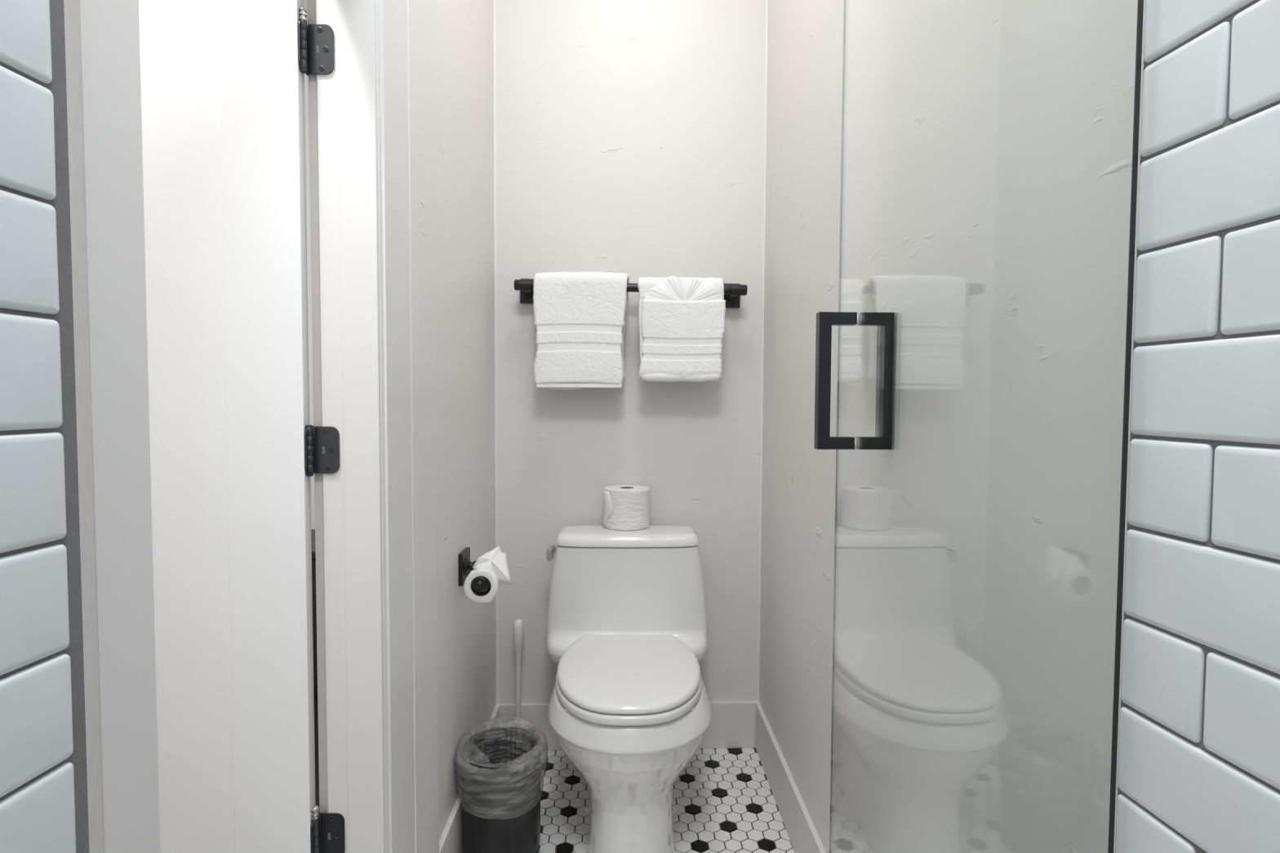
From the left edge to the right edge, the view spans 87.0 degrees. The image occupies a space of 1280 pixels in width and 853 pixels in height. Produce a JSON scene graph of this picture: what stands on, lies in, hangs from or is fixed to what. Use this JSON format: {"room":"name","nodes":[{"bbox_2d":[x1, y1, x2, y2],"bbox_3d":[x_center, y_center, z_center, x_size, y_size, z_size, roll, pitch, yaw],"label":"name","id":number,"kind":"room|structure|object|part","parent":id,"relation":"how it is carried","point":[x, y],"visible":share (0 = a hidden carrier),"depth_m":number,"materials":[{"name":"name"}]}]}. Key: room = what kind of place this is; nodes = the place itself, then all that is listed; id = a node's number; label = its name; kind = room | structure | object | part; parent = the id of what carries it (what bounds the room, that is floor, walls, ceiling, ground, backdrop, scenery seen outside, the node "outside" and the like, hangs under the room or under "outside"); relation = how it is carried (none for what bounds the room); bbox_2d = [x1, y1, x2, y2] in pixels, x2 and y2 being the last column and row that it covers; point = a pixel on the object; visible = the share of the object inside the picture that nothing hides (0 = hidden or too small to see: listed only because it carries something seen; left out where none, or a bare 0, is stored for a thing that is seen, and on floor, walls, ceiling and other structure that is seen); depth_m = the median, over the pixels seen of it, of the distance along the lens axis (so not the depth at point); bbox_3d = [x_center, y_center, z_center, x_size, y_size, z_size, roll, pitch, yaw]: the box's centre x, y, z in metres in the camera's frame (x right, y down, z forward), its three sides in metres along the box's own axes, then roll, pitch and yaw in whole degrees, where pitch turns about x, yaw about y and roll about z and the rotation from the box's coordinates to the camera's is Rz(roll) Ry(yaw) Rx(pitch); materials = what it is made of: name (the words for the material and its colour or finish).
{"room":"bathroom","nodes":[
{"label":"bathroom","id":0,"kind":"room"},
{"bbox_2d":[0,0,496,852],"bbox_3d":[-0.491,-0.353,0.724,0.299,2.940,2.902,0,2,4],"label":"wall","id":1,"kind":"structure","parent":0,"point":[44,800],"depth_m":0.44,"materials":[{"name":"grey tile"}]},
{"bbox_2d":[63,0,424,852],"bbox_3d":[-0.737,0.116,0.852,0.721,1.990,0.889,0,2,-1],"label":"door","id":2,"kind":"structure","parent":1,"relation":"in","point":[199,451],"depth_m":1.07,"materials":[{"name":"white"}]},
{"bbox_3d":[-0.404,0.151,0.523,0.014,1.950,0.059,0,2,-1],"label":"casing","id":3,"kind":"part","parent":2,"relation":"part of","materials":[{"name":"white"}]},
{"bbox_3d":[-0.816,0.107,1.051,0.333,1.647,0.028,0,2,-11],"label":"panel","id":4,"kind":"part","parent":2,"relation":"part of","materials":[{"name":"white wood"}]},
{"bbox_3d":[-0.532,0.124,1.154,0.016,1.950,0.070,0,2,-1],"label":"casing","id":5,"kind":"part","parent":2,"relation":"part of","materials":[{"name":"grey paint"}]},
{"bbox_3d":[-0.423,0.122,1.212,0.008,1.950,0.184,0,2,-1],"label":"casing","id":6,"kind":"part","parent":2,"relation":"part of","materials":[{"name":"white"}]},
{"bbox_2d":[439,706,499,852],"bbox_3d":[-0.453,0.996,1.831,0.013,0.152,0.721,0,2,-1],"label":"baseboard","id":7,"kind":"structure","parent":1,"relation":"attached to","point":[451,841],"depth_m":1.63,"materials":[{"name":"white paint"}]},
{"bbox_2d":[458,547,490,592],"bbox_3d":[-0.406,0.360,1.680,0.095,0.080,0.183,0,2,-1],"label":"toilet paper holder","id":8,"kind":"object","parent":1,"relation":"attached to","point":[479,584],"visible":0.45,"depth_m":1.69,"materials":[{"name":"black metal"}]},
{"bbox_3d":[-0.449,0.358,1.729,0.011,0.080,0.084,0,2,-1],"label":"wall plate","id":9,"kind":"part","parent":8,"relation":"part of","materials":[{"name":"black metal"}]},
{"bbox_3d":[-0.416,0.358,1.729,0.055,0.048,0.048,0,2,-1],"label":"post","id":10,"kind":"part","parent":8,"relation":"part of","materials":[{"name":"black metal"}]},
{"bbox_3d":[-0.381,0.372,1.648,0.046,0.046,0.116,0,2,-1],"label":"arm","id":11,"kind":"part","parent":8,"relation":"part of","materials":[{"name":"black metal"}]},
{"bbox_2d":[463,546,511,603],"bbox_3d":[-0.364,0.359,1.657,0.114,0.123,0.102,0,2,-1],"label":"toilet paper roll","id":12,"kind":"object","parent":8,"relation":"on","point":[492,565],"visible":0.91,"depth_m":1.62,"materials":[{"name":"white paper"}]},
{"bbox_2d":[302,0,315,528],"bbox_3d":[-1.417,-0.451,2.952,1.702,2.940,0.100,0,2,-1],"label":"door frame","id":13,"kind":"structure","parent":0,"point":[304,2],"depth_m":2.89,"materials":[{"name":"white paint"}]},
{"bbox_2d":[314,697,794,852],"bbox_3d":[-0.902,1.122,1.178,2.860,0.050,3.800,0,2,-1],"label":"floor","id":14,"kind":"structure","parent":0,"point":[723,798],"depth_m":1.91,"materials":[{"name":"tile"}]},
{"bbox_2d":[311,528,317,697],"bbox_3d":[-1.417,0.742,2.724,1.040,0.575,0.435,0,2,-1],"label":"base cabinet","id":15,"kind":"object","parent":14,"relation":"on","point":[313,531],"visible":0.02,"depth_m":2.52,"materials":[{"name":"brown wood"}]},
{"bbox_3d":[-1.165,0.734,2.527,0.485,0.470,0.017,0,2,-1],"label":"door","id":16,"kind":"part","parent":15,"relation":"part of","materials":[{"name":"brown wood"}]},
{"bbox_2d":[454,715,548,852],"bbox_3d":[-0.342,0.924,1.695,0.222,0.307,0.231,0,2,-1],"label":"waste bin","id":17,"kind":"object","parent":14,"relation":"on","point":[502,775],"visible":1,"depth_m":1.62,"materials":[{"name":"black plastic"}]},
{"bbox_2d":[505,618,531,729],"bbox_3d":[-0.383,0.832,2.123,0.104,0.456,0.104,1,2,-1],"label":"toilet brush","id":18,"kind":"object","parent":14,"relation":"on","point":[518,625],"visible":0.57,"depth_m":2.11,"materials":[{"name":"white plastic"}]},
{"bbox_3d":[-0.382,0.782,2.121,0.035,0.356,0.035,1,2,-1],"label":"handle","id":19,"kind":"part","parent":18,"relation":"part of","materials":[{"name":"white plastic"}]},
{"bbox_2d":[546,525,711,852],"bbox_3d":[-0.034,0.699,1.840,0.486,0.748,0.660,0,2,-1],"label":"toilet","id":20,"kind":"object","parent":14,"relation":"on","point":[629,707],"visible":1,"depth_m":1.72,"materials":[{"name":"white ceramic"}]},
{"bbox_3d":[-0.269,0.380,2.035,0.022,0.038,0.059,0,2,2],"label":"handle","id":21,"kind":"part","parent":20,"relation":"part of","materials":[{"name":"silver metal"}]},
{"bbox_2d":[603,484,649,530],"bbox_3d":[-0.043,0.252,2.111,0.145,0.122,0.144,0,2,-1],"label":"toilet paper roll","id":22,"kind":"object","parent":20,"relation":"on","point":[626,507],"visible":1,"depth_m":2.05,"materials":[{"name":"white paper"}]},
{"bbox_3d":[-0.038,0.333,2.059,0.430,0.034,0.190,0,2,-1],"label":"tank lid","id":23,"kind":"part","parent":20,"relation":"part of","materials":[{"name":"white ceramic"}]},
{"bbox_3d":[-0.029,0.627,1.753,0.372,0.023,0.475,0,2,-1],"label":"seat lid","id":24,"kind":"part","parent":20,"relation":"part of","materials":[{"name":"white plastic"}]},
{"bbox_3d":[-0.029,0.653,1.754,0.378,0.022,0.482,0,2,-1],"label":"seat","id":25,"kind":"part","parent":20,"relation":"part of","materials":[{"name":"white plastic"}]},
{"bbox_2d":[495,0,766,703],"bbox_3d":[-0.041,-0.414,2.220,1.220,2.940,0.120,0,2,-2],"label":"wall","id":26,"kind":"structure","parent":0,"point":[630,134],"depth_m":2.16,"materials":[{"name":"white paint"}]},
{"bbox_2d":[493,0,497,703],"bbox_3d":[-0.459,-0.488,2.140,0.005,2.788,0.005,0,2,-1],"label":"trim","id":27,"kind":"structure","parent":26,"relation":"attached to","point":[494,1],"depth_m":2.15,"materials":[{"name":"white paint"}]},
{"bbox_2d":[495,701,759,751],"bbox_3d":[-0.041,0.982,2.212,0.880,0.152,0.015,0,2,-2],"label":"baseboard","id":28,"kind":"structure","parent":26,"relation":"attached to","point":[732,725],"depth_m":2.21,"materials":[{"name":"white paint"}]},
{"bbox_2d":[514,278,747,308],"bbox_3d":[-0.028,-0.422,2.107,0.716,0.076,0.101,1,2,-2],"label":"towel bar","id":29,"kind":"object","parent":26,"relation":"attached to","point":[732,291],"visible":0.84,"depth_m":2.07,"materials":[{"name":"black metal"}]},
{"bbox_3d":[-0.342,-0.428,2.139,0.074,0.076,0.016,1,2,-2],"label":"wall plate","id":30,"kind":"part","parent":29,"relation":"part of","materials":[{"name":"black metal"}]},
{"bbox_3d":[-0.344,-0.434,2.096,0.046,0.046,0.064,1,2,-2],"label":"post","id":31,"kind":"part","parent":29,"relation":"part of","materials":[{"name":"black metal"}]},
{"bbox_2d":[533,271,629,389],"bbox_3d":[-0.179,-0.294,2.077,0.292,0.362,0.083,0,2,-1],"label":"hand towel","id":32,"kind":"object","parent":29,"relation":"hanging from","point":[580,322],"visible":1,"depth_m":2.04,"materials":[{"name":"white fabric"}]},
{"bbox_3d":[-0.027,-0.427,2.076,0.600,0.026,0.026,1,2,-2],"label":"rail","id":33,"kind":"part","parent":29,"relation":"part of","materials":[{"name":"black metal"}]},
{"bbox_2d":[637,276,725,382],"bbox_3d":[0.127,-0.298,2.075,0.270,0.324,0.091,0,2,-1],"label":"hand towel","id":34,"kind":"object","parent":29,"relation":"hanging from","point":[680,340],"visible":0.94,"depth_m":2.04,"materials":[{"name":"white fabric"}]},
{"bbox_2d":[643,275,724,300],"bbox_3d":[0.132,-0.411,2.043,0.246,0.089,0.021,0,2,-1],"label":"washcloth","id":35,"kind":"object","parent":34,"relation":"in","point":[673,288],"visible":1,"depth_m":2.04,"materials":[{"name":"white fabric"}]},
{"bbox_3d":[0.288,-0.424,2.119,0.046,0.046,0.064,1,2,-2],"label":"post","id":36,"kind":"part","parent":29,"relation":"part of","materials":[{"name":"black metal"}]},
{"bbox_3d":[0.283,-0.419,2.161,0.074,0.076,0.016,1,2,-2],"label":"wall plate","id":37,"kind":"part","parent":29,"relation":"part of","materials":[{"name":"black metal"}]},
{"bbox_2d":[757,0,768,701],"bbox_3d":[0.398,-0.485,2.170,0.005,2.788,0.005,0,2,-1],"label":"trim","id":38,"kind":"structure","parent":26,"relation":"attached to","point":[766,0],"depth_m":2.18,"materials":[{"name":"white paint"}]},
{"bbox_2d":[759,0,1279,852],"bbox_3d":[0.454,-0.351,0.792,0.156,2.940,2.850,0,2,-1],"label":"wall","id":39,"kind":"structure","parent":0,"point":[988,144],"depth_m":0.75,"materials":[{"name":"white paint"}]},
{"bbox_2d":[755,703,826,852],"bbox_3d":[0.405,1.018,1.416,0.013,0.152,1.605,0,2,-1],"label":"baseboard","id":40,"kind":"structure","parent":39,"relation":"attached to","point":[803,836],"depth_m":1.82,"materials":[{"name":"white paint"}]},
{"bbox_2d":[813,0,1143,852],"bbox_3d":[0.362,0.099,0.876,0.124,2.008,0.704,0,2,-1],"label":"shower door","id":41,"kind":"structure","parent":39,"relation":"attached to","point":[884,322],"depth_m":1.11,"materials":[{"name":"clear glass"}]},
{"bbox_3d":[0.330,0.028,1.130,0.052,0.020,0.020,0,2,-1],"label":"post","id":42,"kind":"part","parent":41,"relation":"part of","materials":[{"name":"black metal"}]},
{"bbox_3d":[0.331,-0.179,1.121,0.052,0.020,0.020,0,2,-1],"label":"post","id":43,"kind":"part","parent":41,"relation":"part of","materials":[{"name":"black metal"}]},
{"bbox_2d":[855,437,859,448],"bbox_3d":[0.364,0.028,1.130,0.002,0.018,0.018,0,2,-1],"label":"washer","id":44,"kind":"object","parent":41,"relation":"in","point":[857,439],"depth_m":1.13,"materials":[{"name":"clear plastic"}]},
{"bbox_2d":[857,313,862,324],"bbox_3d":[0.365,-0.179,1.122,0.002,0.018,0.018,0,2,-1],"label":"washer","id":45,"kind":"object","parent":41,"relation":"in","point":[860,315],"depth_m":1.12,"materials":[{"name":"clear plastic"}]},
{"bbox_3d":[0.386,0.028,1.131,0.043,0.020,0.020,0,2,-1],"label":"post","id":46,"kind":"part","parent":41,"relation":"part of","materials":[{"name":"black metal"}]},
{"bbox_3d":[0.387,-0.178,1.122,0.043,0.020,0.020,0,2,-1],"label":"post","id":47,"kind":"part","parent":41,"relation":"part of","materials":[{"name":"black metal"}]}
]}

